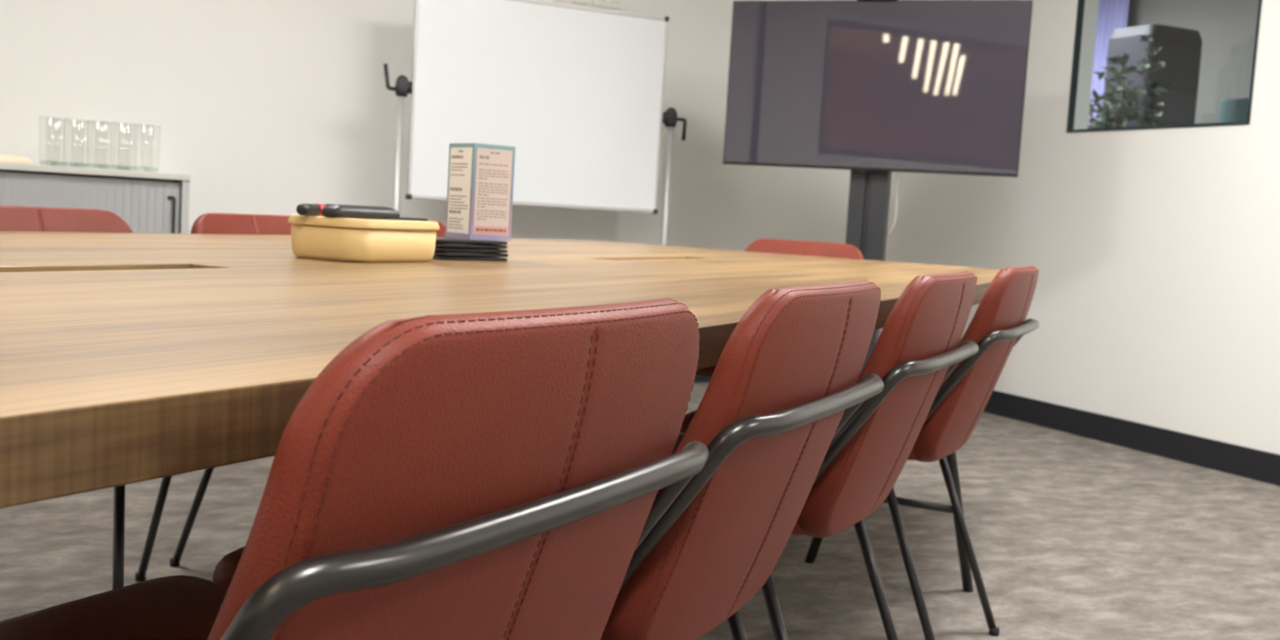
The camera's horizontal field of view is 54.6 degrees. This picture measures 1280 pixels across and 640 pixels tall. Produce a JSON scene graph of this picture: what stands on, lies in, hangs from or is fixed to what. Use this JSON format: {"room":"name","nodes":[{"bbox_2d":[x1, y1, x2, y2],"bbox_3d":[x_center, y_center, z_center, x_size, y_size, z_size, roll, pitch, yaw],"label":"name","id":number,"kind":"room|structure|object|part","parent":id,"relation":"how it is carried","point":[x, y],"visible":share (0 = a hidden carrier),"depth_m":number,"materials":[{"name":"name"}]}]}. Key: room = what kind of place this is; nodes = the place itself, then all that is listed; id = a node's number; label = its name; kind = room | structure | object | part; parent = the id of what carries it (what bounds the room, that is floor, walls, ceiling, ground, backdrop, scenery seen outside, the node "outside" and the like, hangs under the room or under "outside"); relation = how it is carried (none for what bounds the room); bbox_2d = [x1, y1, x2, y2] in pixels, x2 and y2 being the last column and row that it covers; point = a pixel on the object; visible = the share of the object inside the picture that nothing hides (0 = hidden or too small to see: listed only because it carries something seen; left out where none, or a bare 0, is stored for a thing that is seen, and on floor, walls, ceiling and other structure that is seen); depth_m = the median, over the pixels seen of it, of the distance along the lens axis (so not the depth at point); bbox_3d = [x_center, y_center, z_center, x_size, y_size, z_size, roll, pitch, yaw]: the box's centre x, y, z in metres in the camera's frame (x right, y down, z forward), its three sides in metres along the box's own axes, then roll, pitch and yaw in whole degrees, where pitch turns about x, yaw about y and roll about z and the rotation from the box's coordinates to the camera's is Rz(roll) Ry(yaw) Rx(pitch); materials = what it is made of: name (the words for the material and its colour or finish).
{"room":"meeting room","nodes":[
{"label":"meeting room","id":0,"kind":"room"},
{"bbox_2d":[0,0,857,251],"bbox_3d":[-1.405,-1.083,5.562,6.240,2.750,0.120,1,5,-25],"label":"wall","id":1,"kind":"structure","parent":0,"point":[268,107],"depth_m":5.45,"materials":[{"name":"white paint"}]},
{"bbox_2d":[572,0,588,4],"bbox_3d":[-0.285,-1.564,5.964,0.083,0.086,0.010,1,5,-25],"label":"wall socket","id":2,"kind":"object","parent":1,"relation":"attached to","point":[577,2],"visible":1,"depth_m":5.97,"materials":[{"name":"white plastic"}]},
{"bbox_2d":[592,0,622,9],"bbox_3d":[-0.155,-1.561,6.026,0.156,0.086,0.010,1,5,-25],"label":"wall socket","id":3,"kind":"object","parent":1,"relation":"attached to","point":[614,4],"visible":1,"depth_m":6.03,"materials":[{"name":"white plastic"}]},
{"bbox_2d":[693,375,711,382],"bbox_3d":[-1.455,0.235,5.615,6.000,0.113,0.014,1,5,-25],"label":"baseboard","id":4,"kind":"structure","parent":1,"relation":"attached to","point":[699,378],"depth_m":6.46,"materials":[{"name":"black"}]},
{"bbox_2d":[0,382,1279,639],"bbox_3d":[-0.715,0.957,-0.979,16.500,0.100,13.250,1,5,-25],"label":"floor","id":5,"kind":"structure","parent":0,"point":[1073,536],"depth_m":3.24,"materials":[{"name":"carpet"}]},
{"bbox_2d":[0,205,172,590],"bbox_3d":[-0.960,0.203,2.325,0.635,0.801,0.498,6,6,31],"label":"dining chair","id":6,"kind":"object","parent":5,"relation":"on","point":[12,218],"visible":0.2,"depth_m":2.46,"materials":[{"name":"red leather"}]},
{"bbox_3d":[-1.144,-0.029,2.425,0.170,0.377,0.420,6,6,31],"label":"backrest","id":7,"kind":"part","parent":6,"relation":"part of","materials":[{"name":"red leather"}]},
{"bbox_3d":[-0.851,0.428,2.021,0.018,0.414,0.065,1,6,-27],"label":"leg","id":8,"kind":"part","parent":6,"relation":"part of","materials":[{"name":"black metal"}]},
{"bbox_3d":[-1.011,0.359,2.633,0.177,0.430,0.017,7,6,37],"label":"leg","id":9,"kind":"part","parent":6,"relation":"part of","materials":[{"name":"black metal"}]},
{"bbox_2d":[0,162,190,233],"bbox_3d":[-2.613,-0.158,4.765,1.605,0.905,0.456,1,5,-25],"label":"storage cabinet","id":10,"kind":"object","parent":5,"relation":"on","point":[153,202],"visible":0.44,"depth_m":4.78,"materials":[{"name":"grey metal"}]},
{"bbox_2d":[0,154,32,164],"bbox_3d":[-2.497,-0.620,4.731,0.320,0.033,0.220,1,5,-25],"label":"folded cloth","id":11,"kind":"object","parent":10,"relation":"on","point":[9,158],"visible":0.83,"depth_m":4.68,"materials":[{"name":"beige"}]},
{"bbox_3d":[-2.587,-0.596,4.727,1.605,0.025,0.456,1,5,-25],"label":"panel","id":12,"kind":"part","parent":10,"relation":"part of","materials":[{"name":"grey"}]},
{"bbox_3d":[-1.846,-0.321,4.878,0.031,0.331,0.012,4,5,3],"label":"handle","id":13,"kind":"part","parent":10,"relation":"part of","materials":[{"name":"grey metal"}]},
{"bbox_2d":[169,213,298,566],"bbox_3d":[-0.691,0.171,2.884,0.635,0.801,0.498,6,5,25],"label":"dining chair","id":14,"kind":"object","parent":5,"relation":"on","point":[208,223],"visible":0.18,"depth_m":2.87,"materials":[{"name":"red leather"}]},
{"bbox_3d":[-0.969,0.350,2.772,0.177,0.430,0.017,5,5,19],"label":"leg","id":15,"kind":"part","parent":14,"relation":"part of","materials":[{"name":"black metal"}]},
{"bbox_3d":[-0.886,-0.060,2.964,0.170,0.377,0.420,6,5,25],"label":"backrest","id":16,"kind":"part","parent":14,"relation":"part of","materials":[{"name":"red leather"}]},
{"bbox_2d":[0,297,708,639],"bbox_3d":[-0.326,0.362,0.927,0.635,0.801,0.498,6,6,28],"label":"dining chair","id":17,"kind":"object","parent":5,"relation":"on","point":[503,475],"visible":1,"depth_m":0.69,"materials":[{"name":"red leather"}]},
{"bbox_3d":[-0.379,0.305,0.953,0.507,0.068,0.472,6,6,28],"label":"seat","id":18,"kind":"part","parent":17,"relation":"part of","materials":[{"name":"red leather"}]},
{"bbox_3d":[-0.111,0.173,0.800,0.170,0.377,0.420,6,6,28],"label":"backrest","id":19,"kind":"part","parent":17,"relation":"part of","materials":[{"name":"red leather"}]},
{"bbox_3d":[-0.135,0.231,0.817,0.221,0.275,0.464,6,6,28],"label":"rail","id":20,"kind":"part","parent":17,"relation":"part of","materials":[{"name":"grey metal"}]},
{"bbox_2d":[426,220,448,237],"bbox_3d":[-0.427,0.139,3.437,0.635,0.801,0.498,6,5,25],"label":"dining chair","id":21,"kind":"object","parent":5,"relation":"on","point":[441,233],"visible":0.02,"depth_m":3.65,"materials":[{"name":"red leather"}]},
{"bbox_2d":[0,231,1000,592],"bbox_3d":[-0.469,0.285,1.997,1.612,0.761,4.365,6,5,25],"label":"conference table","id":22,"kind":"object","parent":5,"relation":"on","point":[126,358],"visible":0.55,"depth_m":1.08,"materials":[{"name":"brown wood"}]},
{"bbox_2d":[288,214,439,262],"bbox_3d":[-0.451,-0.133,2.037,0.165,0.068,0.225,6,6,29],"label":"storage box","id":23,"kind":"object","parent":22,"relation":"on","point":[320,237],"visible":0.86,"depth_m":1.95,"materials":[{"name":"yellow plastic"}]},
{"bbox_2d":[296,203,336,216],"bbox_3d":[-0.511,-0.177,1.994,0.021,0.021,0.140,5,5,14],"label":"marker pen","id":24,"kind":"object","parent":23,"relation":"on","point":[303,209],"visible":0.49,"depth_m":1.94,"materials":[{"name":"black plastic"}]},
{"bbox_2d":[321,204,399,219],"bbox_3d":[-0.444,-0.172,1.980,0.042,0.020,0.140,7,6,35],"label":"marker pen","id":25,"kind":"object","parent":23,"relation":"on","point":[339,211],"visible":0.97,"depth_m":1.95,"materials":[{"name":"black plastic"}]},
{"bbox_3d":[-0.450,-0.160,2.035,0.165,0.014,0.225,6,6,29],"label":"lid","id":26,"kind":"part","parent":23,"relation":"part of","materials":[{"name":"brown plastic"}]},
{"bbox_2d":[384,217,427,221],"bbox_3d":[-0.393,-0.167,2.043,0.028,0.004,0.100,6,6,31],"label":"case","id":27,"kind":"object","parent":23,"relation":"on","point":[386,218],"visible":0.84,"depth_m":2.04,"materials":[{"name":"black plastic"}]},
{"bbox_2d":[432,254,507,261],"bbox_3d":[-0.332,-0.115,2.266,0.144,0.006,0.116,-1,6,-40],"label":"coaster","id":28,"kind":"object","parent":22,"relation":"on","point":[435,256],"visible":0.59,"depth_m":2.22,"materials":[{"name":"black"}]},
{"bbox_2d":[433,250,508,257],"bbox_3d":[-0.331,-0.123,2.266,0.144,0.006,0.116,-1,7,-44],"label":"coaster","id":29,"kind":"object","parent":28,"relation":"on","point":[436,252],"visible":0.59,"depth_m":2.22,"materials":[{"name":"black plastic"}]},
{"bbox_2d":[435,246,507,253],"bbox_3d":[-0.332,-0.130,2.266,0.144,0.006,0.116,-1,6,-40],"label":"coaster","id":30,"kind":"object","parent":29,"relation":"on","point":[437,248],"visible":0.66,"depth_m":2.22,"materials":[{"name":"black"}]},
{"bbox_2d":[435,242,506,248],"bbox_3d":[-0.333,-0.138,2.264,0.144,0.006,0.116,-1,7,-44],"label":"coaster","id":31,"kind":"object","parent":30,"relation":"on","point":[437,244],"visible":0.63,"depth_m":2.22,"materials":[{"name":"black"}]},
{"bbox_2d":[435,236,507,244],"bbox_3d":[-0.332,-0.145,2.263,0.144,0.006,0.116,-1,6,-40],"label":"coaster","id":32,"kind":"object","parent":31,"relation":"on","point":[438,239],"visible":0.62,"depth_m":2.22,"materials":[{"name":"black"}]},
{"bbox_2d":[444,142,515,240],"bbox_3d":[-0.302,-0.235,2.277,0.126,0.174,0.062,4,5,8],"label":"leaflet","id":33,"kind":"object","parent":32,"relation":"on","point":[480,182],"visible":1,"depth_m":2.27,"materials":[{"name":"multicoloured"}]},
{"bbox_3d":[-0.332,-0.238,2.281,0.001,0.174,0.091,-1,6,-39],"label":"panel","id":34,"kind":"part","parent":33,"relation":"part of","materials":[{"name":"beige paper"}]},
{"bbox_3d":[-0.270,-0.233,2.272,0.040,0.174,0.077,6,5,25],"label":"panel","id":35,"kind":"part","parent":33,"relation":"part of","materials":[{"name":"paper"}]},
{"bbox_3d":[0.523,0.274,3.023,0.025,0.724,0.279,0,6,-34],"label":"leg","id":36,"kind":"part","parent":22,"relation":"part of","materials":[{"name":"black metal"}]},
{"bbox_3d":[0.730,0.295,2.926,0.201,0.721,0.024,1,5,-22],"label":"leg","id":37,"kind":"part","parent":22,"relation":"part of","materials":[{"name":"black metal"}]},
{"bbox_2d":[383,0,686,245],"bbox_3d":[-0.464,-0.533,5.558,1.438,1.768,0.600,1,5,-25],"label":"whiteboard","id":38,"kind":"object","parent":5,"relation":"on","point":[577,91],"visible":0.7,"depth_m":5.52,"materials":[{"name":"white plastic"}]},
{"bbox_3d":[-1.044,-1.019,5.209,0.075,0.109,0.017,0,6,-34],"label":"crank handle","id":39,"kind":"part","parent":38,"relation":"part of","materials":[{"name":"black plastic"}]},
{"bbox_3d":[0.188,-0.895,5.806,0.060,0.103,0.019,2,5,-16],"label":"crank handle","id":40,"kind":"part","parent":38,"relation":"part of","materials":[{"name":"black plastic"}]},
{"bbox_2d":[212,280,884,639],"bbox_3d":[-0.095,0.334,1.410,0.635,0.801,0.498,6,5,25],"label":"dining chair","id":41,"kind":"object","parent":5,"relation":"on","point":[782,386],"visible":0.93,"depth_m":1.16,"materials":[{"name":"red leather"}]},
{"bbox_3d":[-0.150,0.277,1.433,0.507,0.068,0.472,6,5,25],"label":"seat","id":42,"kind":"part","parent":41,"relation":"part of","materials":[{"name":"red leather"}]},
{"bbox_3d":[0.161,0.522,1.554,0.177,0.430,0.017,5,5,19],"label":"leg","id":43,"kind":"part","parent":41,"relation":"part of","materials":[{"name":"black metal"}]},
{"bbox_3d":[0.125,0.144,1.294,0.170,0.377,0.420,6,5,25],"label":"backrest","id":44,"kind":"part","parent":41,"relation":"part of","materials":[{"name":"red leather"}]},
{"bbox_3d":[0.100,0.202,1.309,0.221,0.275,0.464,6,5,25],"label":"rail","id":45,"kind":"part","parent":41,"relation":"part of","materials":[{"name":"grey metal"}]},
{"bbox_2d":[695,238,863,377],"bbox_3d":[0.383,0.160,3.759,0.498,0.801,0.635,6,5,25],"label":"dining chair","id":46,"kind":"object","parent":5,"relation":"on","point":[763,245],"visible":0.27,"depth_m":3.97,"materials":[{"name":"red leather"}]},
{"bbox_3d":[0.354,0.146,3.695,0.461,0.034,0.371,6,5,25],"label":"seat frame","id":47,"kind":"part","parent":46,"relation":"part of","materials":[{"name":"black metal"}]},
{"bbox_3d":[0.358,0.112,3.697,0.472,0.068,0.507,6,5,25],"label":"seat","id":48,"kind":"part","parent":46,"relation":"part of","materials":[{"name":"red leather"}]},
{"bbox_3d":[0.494,-0.063,3.949,0.420,0.377,0.170,6,5,25],"label":"backrest","id":49,"kind":"part","parent":46,"relation":"part of","materials":[{"name":"red leather"}]},
{"bbox_2d":[671,271,978,639],"bbox_3d":[0.155,0.304,1.934,0.635,0.801,0.498,6,5,25],"label":"dining chair","id":50,"kind":"object","parent":5,"relation":"on","point":[917,348],"visible":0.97,"depth_m":1.67,"materials":[{"name":"red leather"}]},
{"bbox_3d":[0.100,0.247,1.956,0.507,0.068,0.472,6,5,25],"label":"seat","id":51,"kind":"part","parent":50,"relation":"part of","materials":[{"name":"red leather"}]},
{"bbox_3d":[0.213,0.516,1.663,0.177,0.430,0.017,6,6,31],"label":"leg","id":52,"kind":"part","parent":50,"relation":"part of","materials":[{"name":"black metal"}]},
{"bbox_3d":[0.411,0.492,2.077,0.177,0.430,0.017,5,5,19],"label":"leg","id":53,"kind":"part","parent":50,"relation":"part of","materials":[{"name":"black metal"}]},
{"bbox_3d":[0.375,0.114,1.817,0.170,0.377,0.420,6,5,25],"label":"backrest","id":54,"kind":"part","parent":50,"relation":"part of","materials":[{"name":"red leather"}]},
{"bbox_3d":[0.350,0.172,1.833,0.221,0.275,0.464,6,5,25],"label":"rail","id":55,"kind":"part","parent":50,"relation":"part of","materials":[{"name":"grey metal"}]},
{"bbox_2d":[679,265,1039,639],"bbox_3d":[0.444,0.269,2.539,0.635,0.801,0.498,6,5,25],"label":"dining chair","id":56,"kind":"object","parent":5,"relation":"on","point":[998,322],"visible":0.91,"depth_m":2.27,"materials":[{"name":"red leather"}]},
{"bbox_3d":[0.390,0.212,2.562,0.507,0.068,0.472,6,5,25],"label":"seat","id":57,"kind":"part","parent":56,"relation":"part of","materials":[{"name":"red leather"}]},
{"bbox_3d":[0.502,0.481,2.268,0.177,0.430,0.017,6,6,31],"label":"leg","id":58,"kind":"part","parent":56,"relation":"part of","materials":[{"name":"black metal"}]},
{"bbox_3d":[0.701,0.457,2.683,0.177,0.430,0.017,5,5,19],"label":"leg","id":59,"kind":"part","parent":56,"relation":"part of","materials":[{"name":"black metal"}]},
{"bbox_3d":[0.664,0.079,2.423,0.170,0.377,0.420,6,5,25],"label":"backrest","id":60,"kind":"part","parent":56,"relation":"part of","materials":[{"name":"red leather"}]},
{"bbox_3d":[0.640,0.137,2.438,0.221,0.275,0.464,6,5,25],"label":"rail","id":61,"kind":"part","parent":56,"relation":"part of","materials":[{"name":"grey metal"}]},
{"bbox_2d":[845,169,891,373],"bbox_3d":[0.951,-0.346,5.236,0.840,1.620,0.560,5,5,20],"label":"stand","id":62,"kind":"object","parent":5,"relation":"on","point":[868,201],"visible":0.18,"depth_m":5.22,"materials":[{"name":"grey metal"}]},
{"bbox_2d":[722,0,1032,177],"bbox_3d":[0.958,-0.966,5.142,1.228,0.703,0.038,5,5,20],"label":"television","id":63,"kind":"object","parent":62,"relation":"attached to","point":[935,86],"visible":1,"depth_m":5.11,"materials":[{"name":"black"}]},
{"bbox_2d":[857,0,896,1],"bbox_3d":[0.975,-1.335,5.096,0.170,0.049,0.052,5,5,20],"label":"camera","id":64,"kind":"object","parent":63,"relation":"on","point":[857,0],"visible":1,"depth_m":5.09,"materials":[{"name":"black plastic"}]},
{"bbox_2d":[885,172,898,235],"bbox_3d":[1.068,-0.538,5.193,0.017,0.377,0.063,1,5,-25],"label":"power cable","id":65,"kind":"object","parent":63,"relation":"hanging from","point":[897,173],"visible":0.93,"depth_m":5.18,"materials":[{"name":"grey plastic"}]},
{"bbox_2d":[1087,35,1175,128],"bbox_3d":[2.671,-0.643,7.404,0.587,2.041,0.843,1,5,-25],"label":"leafy plant","id":66,"kind":"object","parent":5,"relation":"on","point":[1122,113],"visible":0.17,"depth_m":7.12,"materials":[{"name":"green plant"}]},
{"bbox_3d":[2.736,-0.694,7.332,0.161,1.407,0.385,3,5,0],"label":"stem","id":67,"kind":"part","parent":66,"relation":"part of","materials":[{"name":"green plant"}]},
{"bbox_2d":[1102,24,1202,128],"bbox_3d":[3.105,-0.703,7.706,0.440,2.160,0.380,1,5,-25],"label":"tall cabinet","id":68,"kind":"object","parent":5,"relation":"on","point":[1180,51],"visible":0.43,"depth_m":7.47,"materials":[{"name":"grey"}]},
{"bbox_2d":[1217,97,1248,122],"bbox_3d":[3.886,-0.464,7.569,0.040,1.800,1.000,1,5,-25],"label":"divider","id":69,"kind":"object","parent":5,"relation":"on","point":[1231,110],"visible":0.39,"depth_m":7.84,"materials":[{"name":"teal"}]},
{"bbox_2d":[879,0,1279,454],"bbox_3d":[3.479,-0.518,2.393,0.120,2.750,9.850,1,5,-25],"label":"wall","id":70,"kind":"structure","parent":0,"point":[1155,252],"depth_m":5.21,"materials":[{"name":"white paint"}]},
{"bbox_2d":[983,390,1279,485],"bbox_3d":[3.343,0.793,2.471,0.014,0.113,9.836,1,5,-25],"label":"baseboard","id":71,"kind":"structure","parent":70,"relation":"attached to","point":[1236,460],"depth_m":5.12,"materials":[{"name":"black"}]},
{"bbox_2d":[1066,0,1262,133],"bbox_3d":[2.155,-1.298,5.095,0.030,1.020,0.945,1,5,-25],"label":"window","id":72,"kind":"structure","parent":70,"relation":"in","point":[1081,3],"depth_m":5.50,"materials":[{"name":"grey metal"}]},
{"bbox_2d":[1127,0,1258,124],"bbox_3d":[4.482,-0.859,7.028,0.100,2.750,5.800,1,5,-25],"label":"wall","id":73,"kind":"structure","parent":0,"point":[1226,28],"depth_m":8.29,"materials":[{"name":"grey paint"}]},
{"bbox_3d":[3.333,-2.294,6.264,2.880,0.100,5.900,1,5,-25],"label":"ceiling","id":74,"kind":"structure","parent":0,"visible":0},
{"bbox_2d":[1088,0,1129,128],"bbox_3d":[3.309,-1.090,9.070,0.042,2.680,0.400,1,5,-25],"label":"curtain","id":75,"kind":"object","parent":74,"relation":"hanging from","point":[1113,15],"visible":0.02,"depth_m":8.98,"materials":[{"name":"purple fabric"}]}
]}

